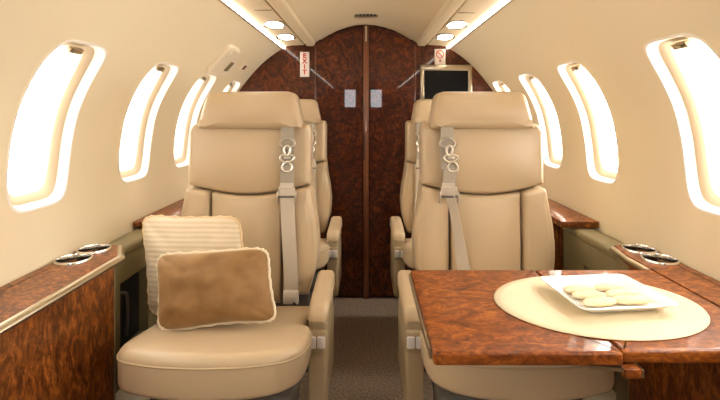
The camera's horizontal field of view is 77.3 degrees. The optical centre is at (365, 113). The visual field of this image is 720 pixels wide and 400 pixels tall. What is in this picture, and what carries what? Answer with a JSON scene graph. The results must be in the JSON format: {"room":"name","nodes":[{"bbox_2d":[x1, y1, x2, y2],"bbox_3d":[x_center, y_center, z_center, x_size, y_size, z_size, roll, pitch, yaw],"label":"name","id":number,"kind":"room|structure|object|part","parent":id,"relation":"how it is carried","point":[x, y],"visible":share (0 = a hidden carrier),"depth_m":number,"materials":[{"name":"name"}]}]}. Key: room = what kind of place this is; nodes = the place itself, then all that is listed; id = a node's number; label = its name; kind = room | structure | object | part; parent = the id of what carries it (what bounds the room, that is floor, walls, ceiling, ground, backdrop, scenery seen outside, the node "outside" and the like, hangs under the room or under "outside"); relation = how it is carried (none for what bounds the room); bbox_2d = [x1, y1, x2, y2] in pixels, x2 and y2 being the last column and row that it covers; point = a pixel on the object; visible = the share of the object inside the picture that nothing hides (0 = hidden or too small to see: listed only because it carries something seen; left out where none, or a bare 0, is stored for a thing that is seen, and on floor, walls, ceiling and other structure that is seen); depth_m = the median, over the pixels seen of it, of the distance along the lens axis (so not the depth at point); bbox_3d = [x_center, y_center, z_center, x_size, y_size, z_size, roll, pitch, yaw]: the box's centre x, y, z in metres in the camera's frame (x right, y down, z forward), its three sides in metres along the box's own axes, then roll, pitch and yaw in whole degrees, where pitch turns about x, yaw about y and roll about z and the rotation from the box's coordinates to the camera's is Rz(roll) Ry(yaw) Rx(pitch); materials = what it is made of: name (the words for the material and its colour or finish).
{"room":"aircraft cabin","nodes":[
{"label":"aircraft cabin","id":0,"kind":"room"},
{"bbox_2d":[0,0,280,399],"bbox_3d":[-0.715,0.372,0.630,0.381,1.575,4.460,0,0,0],"label":"wall","id":1,"kind":"structure","parent":0,"point":[96,207],"depth_m":1.45,"materials":[{"name":"beige plastic"}]},
{"bbox_2d":[5,39,107,213],"bbox_3d":[-0.878,0.029,1.250,0.226,0.471,0.248,0,0,0],"label":"window","id":2,"kind":"structure","parent":1,"relation":"in","point":[46,184],"depth_m":1.33,"materials":[{"name":"white plastic"}]},
{"bbox_2d":[108,228,157,392],"bbox_3d":[-0.838,0.669,1.640,0.097,0.462,0.390,0,0,0],"label":"console","id":3,"kind":"object","parent":1,"relation":"attached to","point":[134,316],"visible":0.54,"depth_m":1.58,"materials":[{"name":"brown leather"}]},
{"bbox_3d":[-0.842,0.453,1.640,0.089,0.030,0.390,0,0,0],"label":"arm lid","id":4,"kind":"part","parent":3,"relation":"part of","materials":[{"name":"brown leather"}]},
{"bbox_2d":[118,62,178,182],"bbox_3d":[-0.878,0.029,1.765,0.226,0.471,0.248,0,0,0],"label":"window","id":5,"kind":"structure","parent":1,"relation":"in","point":[134,166],"depth_m":1.84,"materials":[{"name":"white plastic"}]},
{"bbox_2d":[133,198,183,227],"bbox_3d":[-0.817,0.785,2.275,0.144,0.750,1.120,0,0,0],"label":"wall ledge","id":6,"kind":"object","parent":1,"relation":"attached to","point":[173,209],"visible":0.18,"depth_m":1.87,"materials":[{"name":"brown wood"}]},
{"bbox_2d":[173,73,216,167],"bbox_3d":[-0.878,0.029,2.235,0.226,0.471,0.248,0,0,0],"label":"window","id":7,"kind":"structure","parent":1,"relation":"in","point":[193,102],"depth_m":2.31,"materials":[{"name":"white plastic"}]},
{"bbox_2d":[206,45,239,75],"bbox_3d":[-0.694,-0.264,2.265,0.130,0.137,0.308,0,0,0],"label":"panel","id":8,"kind":"object","parent":1,"relation":"attached to","point":[226,60],"visible":1,"depth_m":2.18,"materials":[{"name":"beige plastic"}]},
{"bbox_3d":[-0.652,-0.305,2.218,0.044,0.044,0.135,0,0,0],"label":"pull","id":9,"kind":"part","parent":8,"relation":"part of","materials":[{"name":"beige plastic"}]},
{"bbox_2d":[222,80,240,91],"bbox_3d":[-0.878,0.029,2.680,0.226,0.471,0.248,0,0,0],"label":"window","id":10,"kind":"structure","parent":1,"relation":"in","point":[233,86],"depth_m":2.76,"materials":[{"name":"white plastic"}]},
{"bbox_3d":[-0.869,0.025,2.680,0.148,0.440,0.208,0,0,0],"label":"shade frame","id":11,"kind":"part","parent":10,"relation":"part of","materials":[{"name":"beige plastic"}]},
{"bbox_2d":[239,63,246,69],"bbox_3d":[-0.702,-0.270,2.578,0.033,0.035,0.065,0,0,0],"label":"wall switch","id":12,"kind":"object","parent":1,"relation":"attached to","point":[244,65],"visible":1,"depth_m":2.56,"materials":[{"name":"beige plastic"}]},
{"bbox_2d":[229,0,502,46],"bbox_3d":[0.000,-0.494,0.630,1.054,0.152,4.460,0,0,0],"label":"ceiling","id":13,"kind":"structure","parent":0,"point":[308,20],"depth_m":2.24,"materials":[{"name":"beige plastic"}]},
{"bbox_2d":[218,0,284,49],"bbox_3d":[-0.521,-0.415,0.647,0.026,0.015,4.395,0,0,0],"label":"ceiling light strip","id":14,"kind":"object","parent":13,"relation":"attached to","point":[227,3],"visible":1,"depth_m":2.00,"materials":[{"name":"white plastic"}]},
{"bbox_2d":[263,20,284,29],"bbox_3d":[-0.435,-0.431,2.130,0.104,0.050,0.083,0,0,0],"label":"light","id":15,"kind":"object","parent":13,"relation":"attached to","point":[270,24],"visible":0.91,"depth_m":2.12,"materials":[{"name":"white glass"}]},
{"bbox_2d":[276,33,294,40],"bbox_3d":[-0.440,-0.431,2.470,0.104,0.050,0.083,0,0,0],"label":"light","id":16,"kind":"object","parent":13,"relation":"attached to","point":[284,36],"visible":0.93,"depth_m":2.46,"materials":[{"name":"white glass"}]},
{"bbox_2d":[354,14,377,17],"bbox_3d":[0.000,-0.564,2.580,0.132,0.018,0.040,0,0,0],"label":"ceiling vent","id":17,"kind":"object","parent":13,"relation":"in","point":[356,15],"visible":0.87,"depth_m":2.57,"materials":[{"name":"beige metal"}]},
{"bbox_2d":[436,33,454,40],"bbox_3d":[0.435,-0.431,2.470,0.104,0.050,0.083,0,0,0],"label":"light","id":18,"kind":"object","parent":13,"relation":"attached to","point":[442,36],"visible":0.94,"depth_m":2.46,"materials":[{"name":"white glass"}]},
{"bbox_2d":[446,20,467,29],"bbox_3d":[0.430,-0.431,2.130,0.104,0.050,0.083,0,0,0],"label":"light","id":19,"kind":"object","parent":13,"relation":"attached to","point":[451,24],"visible":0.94,"depth_m":2.12,"materials":[{"name":"white glass"}]},
{"bbox_2d":[447,0,513,49],"bbox_3d":[0.521,-0.415,0.647,0.026,0.015,4.395,0,0,0],"label":"ceiling light strip","id":20,"kind":"object","parent":13,"relation":"attached to","point":[504,3],"visible":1,"depth_m":2.00,"materials":[{"name":"white plastic"}]},
{"bbox_2d":[299,297,432,399],"bbox_3d":[0.000,1.170,0.630,1.640,0.020,4.460,0,0,0],"label":"floor","id":21,"kind":"structure","parent":0,"point":[365,366],"depth_m":2.18,"materials":[{"name":"beige carpet"}]},
{"bbox_2d":[0,243,124,399],"bbox_3d":[-0.803,0.786,0.074,0.168,0.748,2.748,0,0,0],"label":"console","id":22,"kind":"object","parent":21,"relation":"on","point":[58,319],"visible":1,"depth_m":1.12,"materials":[{"name":"brown wood"}]},
{"bbox_3d":[-0.760,0.431,0.074,0.082,0.021,2.748,0,0,0],"label":"edge rail","id":23,"kind":"part","parent":22,"relation":"part of","materials":[{"name":"brown wood"}]},
{"bbox_3d":[-0.773,0.799,1.379,0.009,0.701,0.125,0,0,-27],"label":"corner post","id":24,"kind":"part","parent":22,"relation":"part of","materials":[{"name":"brown wood"}]},
{"bbox_2d":[116,92,334,399],"bbox_3d":[-0.400,0.538,1.427,0.591,1.244,0.779,0,0,0],"label":"passenger seat","id":25,"kind":"object","parent":21,"relation":"on","point":[251,153],"visible":0.75,"depth_m":1.61,"materials":[{"name":"beige leather"}]},
{"bbox_2d":[142,214,243,315],"bbox_3d":[-0.556,0.492,1.466,0.377,0.314,0.131,0,0,0],"label":"throw pillow","id":26,"kind":"object","parent":25,"relation":"on","point":[162,234],"visible":0.49,"depth_m":1.45,"materials":[{"name":"beige fabric"}]},
{"bbox_2d":[118,306,310,399],"bbox_3d":[-0.393,0.620,1.304,0.481,0.106,0.521,0,0,0],"label":"seat cushion","id":27,"kind":"object","parent":25,"relation":"on","point":[237,361],"depth_m":1.08,"materials":[{"name":"beige leather"}]},
{"bbox_2d":[156,247,276,330],"bbox_3d":[-0.433,0.499,1.293,0.366,0.212,0.160,0,0,0],"label":"throw pillow","id":28,"kind":"object","parent":25,"relation":"on","point":[210,288],"visible":1,"depth_m":1.24,"materials":[{"name":"brown fabric"}]},
{"bbox_3d":[-0.400,0.805,1.430,0.400,0.050,0.380,0,0,0],"label":"seat frame","id":29,"kind":"part","parent":25,"relation":"part of","materials":[{"name":"beige leather"}]},
{"bbox_3d":[-0.145,0.763,1.503,0.057,0.273,0.313,0,0,0],"label":"arm panel","id":30,"kind":"part","parent":25,"relation":"part of","materials":[{"name":"beige leather"}]},
{"bbox_2d":[275,99,341,371],"bbox_3d":[-0.418,0.538,2.277,0.591,1.244,0.779,0,0,0],"label":"passenger seat","id":31,"kind":"object","parent":21,"relation":"on","point":[330,247],"visible":0.26,"depth_m":2.48,"materials":[{"name":"beige leather"}]},
{"bbox_3d":[-0.418,0.805,2.280,0.400,0.050,0.380,0,0,0],"label":"seat frame","id":32,"kind":"part","parent":31,"relation":"part of","materials":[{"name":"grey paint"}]},
{"bbox_2d":[316,238,328,268],"bbox_3d":[-0.411,0.620,2.154,0.481,0.106,0.521,0,0,0],"label":"seat cushion","id":33,"kind":"object","parent":31,"relation":"on","point":[324,242],"depth_m":1.99,"materials":[{"name":"beige leather"}]},
{"bbox_3d":[-0.164,0.763,2.353,0.057,0.273,0.313,0,0,0],"label":"arm panel","id":34,"kind":"part","parent":31,"relation":"part of","materials":[{"name":"beige leather"}]},
{"bbox_2d":[390,99,432,371],"bbox_3d":[0.418,0.538,2.277,0.591,1.244,0.779,0,0,0],"label":"passenger seat","id":35,"kind":"object","parent":21,"relation":"on","point":[401,247],"visible":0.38,"depth_m":2.48,"materials":[{"name":"beige leather"}]},
{"bbox_3d":[0.164,0.763,2.353,0.057,0.273,0.313,0,0,0],"label":"arm panel","id":36,"kind":"part","parent":35,"relation":"part of","materials":[{"name":"beige leather"}]},
{"bbox_2d":[403,238,415,268],"bbox_3d":[0.411,0.620,2.154,0.481,0.106,0.521,0,0,0],"label":"seat cushion","id":37,"kind":"object","parent":35,"relation":"on","point":[407,242],"depth_m":1.99,"materials":[{"name":"beige leather"}]},
{"bbox_2d":[397,92,613,399],"bbox_3d":[0.400,0.538,1.427,0.591,1.244,0.779,0,0,0],"label":"passenger seat","id":38,"kind":"object","parent":21,"relation":"on","point":[481,204],"visible":0.73,"depth_m":1.63,"materials":[{"name":"beige leather"}]},
{"bbox_3d":[0.145,0.763,1.503,0.057,0.273,0.313,0,0,0],"label":"arm panel","id":39,"kind":"part","parent":38,"relation":"part of","materials":[{"name":"beige leather"}]},
{"bbox_3d":[0.400,0.805,1.430,0.400,0.050,0.380,0,0,0],"label":"seat frame","id":40,"kind":"part","parent":38,"relation":"part of","materials":[{"name":"beige leather"}]},
{"bbox_2d":[421,332,613,399],"bbox_3d":[0.393,0.620,1.304,0.481,0.106,0.521,0,0,0],"label":"seat cushion","id":41,"kind":"object","parent":38,"relation":"on","point":[488,382],"depth_m":1.05,"materials":[{"name":"beige leather"}]},
{"bbox_2d":[609,243,719,399],"bbox_3d":[0.826,0.786,0.072,0.127,0.748,2.743,0,0,0],"label":"console","id":42,"kind":"object","parent":21,"relation":"on","point":[661,381],"visible":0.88,"depth_m":1.18,"materials":[{"name":"brown wood"}]},
{"bbox_2d":[409,270,719,378],"bbox_3d":[0.443,0.446,1.000,0.659,0.052,0.431,0,0,0],"label":"folding table","id":43,"kind":"object","parent":42,"relation":"attached to","point":[461,320],"visible":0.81,"depth_m":0.86,"materials":[{"name":"brown wood"}]},
{"bbox_3d":[0.117,0.434,1.008,0.008,0.021,0.385,0,0,0],"label":"edge trim","id":44,"kind":"part","parent":43,"relation":"part of","materials":[{"name":"beige metal"}]},
{"bbox_2d":[494,275,709,340],"bbox_3d":[0.508,0.418,0.996,0.440,0.003,0.332,0,0,0],"label":"placemat","id":45,"kind":"object","parent":43,"relation":"on","point":[531,300],"visible":0.59,"depth_m":0.92,"materials":[{"name":"beige fabric"}]},
{"bbox_2d":[540,274,677,312],"bbox_3d":[0.534,0.405,1.008,0.220,0.024,0.185,0,0,-6],"label":"plate","id":46,"kind":"object","parent":45,"relation":"on","point":[557,283],"visible":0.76,"depth_m":1.02,"materials":[{"name":"white ceramic"}]},
{"bbox_2d":[563,284,595,292],"bbox_3d":[0.491,0.402,1.036,0.080,0.017,0.034,0,0,0],"label":"biscuit","id":47,"kind":"object","parent":46,"relation":"on","point":[577,287],"visible":0.76,"depth_m":1.03,"materials":[{"name":"beige food"}]},
{"bbox_2d":[572,290,605,298],"bbox_3d":[0.496,0.402,1.000,0.074,0.017,0.031,0,0,0],"label":"biscuit","id":48,"kind":"object","parent":46,"relation":"on","point":[583,294],"visible":0.79,"depth_m":0.99,"materials":[{"name":"beige food"}]},
{"bbox_2d":[582,297,616,306],"bbox_3d":[0.500,0.402,0.964,0.080,0.017,0.031,0,0,-12],"label":"biscuit","id":49,"kind":"object","parent":46,"relation":"on","point":[593,301],"visible":1,"depth_m":0.95,"materials":[{"name":"beige food"}]},
{"bbox_2d":[593,283,624,291],"bbox_3d":[0.564,0.402,1.045,0.075,0.017,0.031,0,0,0],"label":"biscuit","id":50,"kind":"object","parent":46,"relation":"on","point":[604,287],"visible":0.8,"depth_m":1.04,"materials":[{"name":"beige food"}]},
{"bbox_2d":[604,288,636,297],"bbox_3d":[0.571,0.402,1.010,0.084,0.017,0.031,0,0,-11],"label":"biscuit","id":51,"kind":"object","parent":46,"relation":"on","point":[611,293],"visible":0.73,"depth_m":1.00,"materials":[{"name":"beige food"}]},
{"bbox_2d":[612,295,651,304],"bbox_3d":[0.574,0.402,0.974,0.084,0.017,0.031,0,0,0],"label":"biscuit","id":52,"kind":"object","parent":46,"relation":"on","point":[621,299],"visible":0.99,"depth_m":0.96,"materials":[{"name":"beige food"}]},
{"bbox_3d":[0.429,0.450,0.800,0.062,0.006,0.023,0,0,0],"label":"latch lever","id":53,"kind":"part","parent":43,"relation":"part of","materials":[{"name":"beige metal"}]},
{"bbox_3d":[0.467,0.454,0.798,0.030,0.018,0.028,0,0,0],"label":"latch knob","id":54,"kind":"part","parent":43,"relation":"part of","materials":[{"name":"brown wood"}]},
{"bbox_3d":[0.793,0.799,1.386,0.008,0.701,0.099,0,0,10],"label":"corner post","id":55,"kind":"part","parent":42,"relation":"part of","materials":[{"name":"brown wood"}]},
{"bbox_3d":[0.777,0.431,1.334,0.028,0.017,0.219,0,0,4],"label":"edge rail","id":56,"kind":"part","parent":42,"relation":"part of","materials":[{"name":"beige metal"}]},
{"bbox_2d":[239,25,492,296],"bbox_3d":[0.000,0.295,2.870,1.811,1.730,0.040,0,0,0],"label":"wall","id":57,"kind":"structure","parent":0,"point":[280,72],"depth_m":2.85,"materials":[{"name":"brown wood"}]},
{"bbox_2d":[300,52,308,76],"bbox_3d":[-0.387,-0.314,2.841,0.058,0.157,0.016,0,0,0],"label":"exit sign","id":58,"kind":"object","parent":57,"relation":"attached to","point":[304,56],"visible":1,"depth_m":2.84,"materials":[{"name":"beige plastic"}]},
{"bbox_2d":[315,46,315,100],"bbox_3d":[-0.321,0.366,2.842,0.005,1.588,0.013,0,0,0],"label":"trim","id":59,"kind":"structure","parent":57,"relation":"attached to","point":[315,46],"depth_m":2.84,"materials":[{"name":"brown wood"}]},
{"bbox_2d":[316,29,364,295],"bbox_3d":[-0.161,0.305,2.830,0.309,1.686,0.037,0,0,0],"label":"door","id":60,"kind":"structure","parent":57,"relation":"in","point":[339,57],"depth_m":2.83,"materials":[{"name":"brown wood"}]},
{"bbox_2d":[363,26,368,298],"bbox_3d":[0.000,0.302,2.836,0.033,1.715,0.027,0,0,0],"label":"trim","id":61,"kind":"structure","parent":57,"relation":"attached to","point":[365,43],"depth_m":2.82,"materials":[{"name":"brown wood"}]},
{"bbox_2d":[320,22,411,39],"bbox_3d":[0.000,-0.521,2.814,0.570,0.105,0.069,0,0,0],"label":"trim","id":62,"kind":"structure","parent":57,"relation":"attached to","point":[358,23],"depth_m":2.80,"materials":[{"name":"beige wood"}]},
{"bbox_2d":[365,26,366,40],"bbox_3d":[0.000,-0.503,2.818,0.009,0.097,0.006,0,0,0],"label":"trim","id":63,"kind":"structure","parent":57,"relation":"attached to","point":[365,26],"depth_m":2.81,"materials":[{"name":"brown wood"}]},
{"bbox_2d":[369,29,414,295],"bbox_3d":[0.164,0.305,2.839,0.288,1.686,0.020,0,0,0],"label":"door","id":64,"kind":"structure","parent":57,"relation":"in","point":[391,55],"depth_m":2.83,"materials":[{"name":"brown wood"}]},
{"bbox_2d":[415,45,415,100],"bbox_3d":[0.314,0.364,2.842,0.005,1.592,0.013,0,0,0],"label":"trim","id":65,"kind":"structure","parent":57,"relation":"attached to","point":[415,45],"depth_m":2.84,"materials":[{"name":"brown wood"}]},
{"bbox_2d":[435,49,444,64],"bbox_3d":[0.468,-0.361,2.844,0.068,0.099,0.010,0,0,0],"label":"no smoking sign","id":66,"kind":"object","parent":57,"relation":"attached to","point":[439,53],"visible":1,"depth_m":2.84,"materials":[{"name":"beige plastic"}]},
{"bbox_2d":[420,65,471,98],"bbox_3d":[0.503,-0.172,2.833,0.324,0.273,0.031,0,0,0],"label":"monitor","id":67,"kind":"object","parent":57,"relation":"attached to","point":[434,79],"visible":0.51,"depth_m":2.83,"materials":[{"name":"black glass"}]},
{"bbox_2d":[451,0,719,399],"bbox_3d":[0.715,0.372,0.630,0.381,1.575,4.460,0,0,0],"label":"wall","id":68,"kind":"structure","parent":0,"point":[648,203],"depth_m":1.48,"materials":[{"name":"beige plastic"}]},
{"bbox_2d":[492,80,510,91],"bbox_3d":[0.878,0.029,2.660,0.226,0.471,0.248,0,0,0],"label":"window","id":69,"kind":"structure","parent":68,"relation":"in","point":[499,86],"depth_m":2.74,"materials":[{"name":"white"}]},
{"bbox_3d":[0.869,0.025,2.660,0.148,0.440,0.208,0,0,0],"label":"shade frame","id":70,"kind":"part","parent":69,"relation":"part of","materials":[{"name":"beige plastic"}]},
{"bbox_2d":[518,72,562,169],"bbox_3d":[0.878,0.029,2.190,0.226,0.471,0.248,0,0,0],"label":"window","id":71,"kind":"structure","parent":68,"relation":"in","point":[546,113],"depth_m":2.27,"materials":[{"name":"white"}]},
{"bbox_2d":[548,198,598,269],"bbox_3d":[0.817,0.785,2.275,0.144,0.750,1.120,0,0,0],"label":"wall ledge","id":72,"kind":"object","parent":68,"relation":"attached to","point":[562,216],"visible":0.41,"depth_m":1.84,"materials":[{"name":"brown wood"}]},
{"bbox_2d":[557,61,618,184],"bbox_3d":[0.878,0.029,1.730,0.226,0.471,0.248,0,0,0],"label":"window","id":73,"kind":"structure","parent":68,"relation":"in","point":[600,163],"depth_m":1.81,"materials":[{"name":"white"}]},
{"bbox_2d":[562,228,623,392],"bbox_3d":[0.838,0.669,1.640,0.097,0.462,0.390,0,0,0],"label":"console","id":74,"kind":"object","parent":68,"relation":"attached to","point":[583,248],"visible":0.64,"depth_m":1.64,"materials":[{"name":"brown leather"}]},
{"bbox_3d":[0.842,0.453,1.640,0.089,0.030,0.390,0,0,0],"label":"arm lid","id":75,"kind":"part","parent":74,"relation":"part of","materials":[{"name":"brown leather"}]},
{"bbox_2d":[644,33,719,216],"bbox_3d":[0.878,0.029,1.155,0.226,0.471,0.248,0,0,0],"label":"window","id":76,"kind":"structure","parent":68,"relation":"in","point":[672,58],"depth_m":1.24,"materials":[{"name":"white plastic"}]}
]}

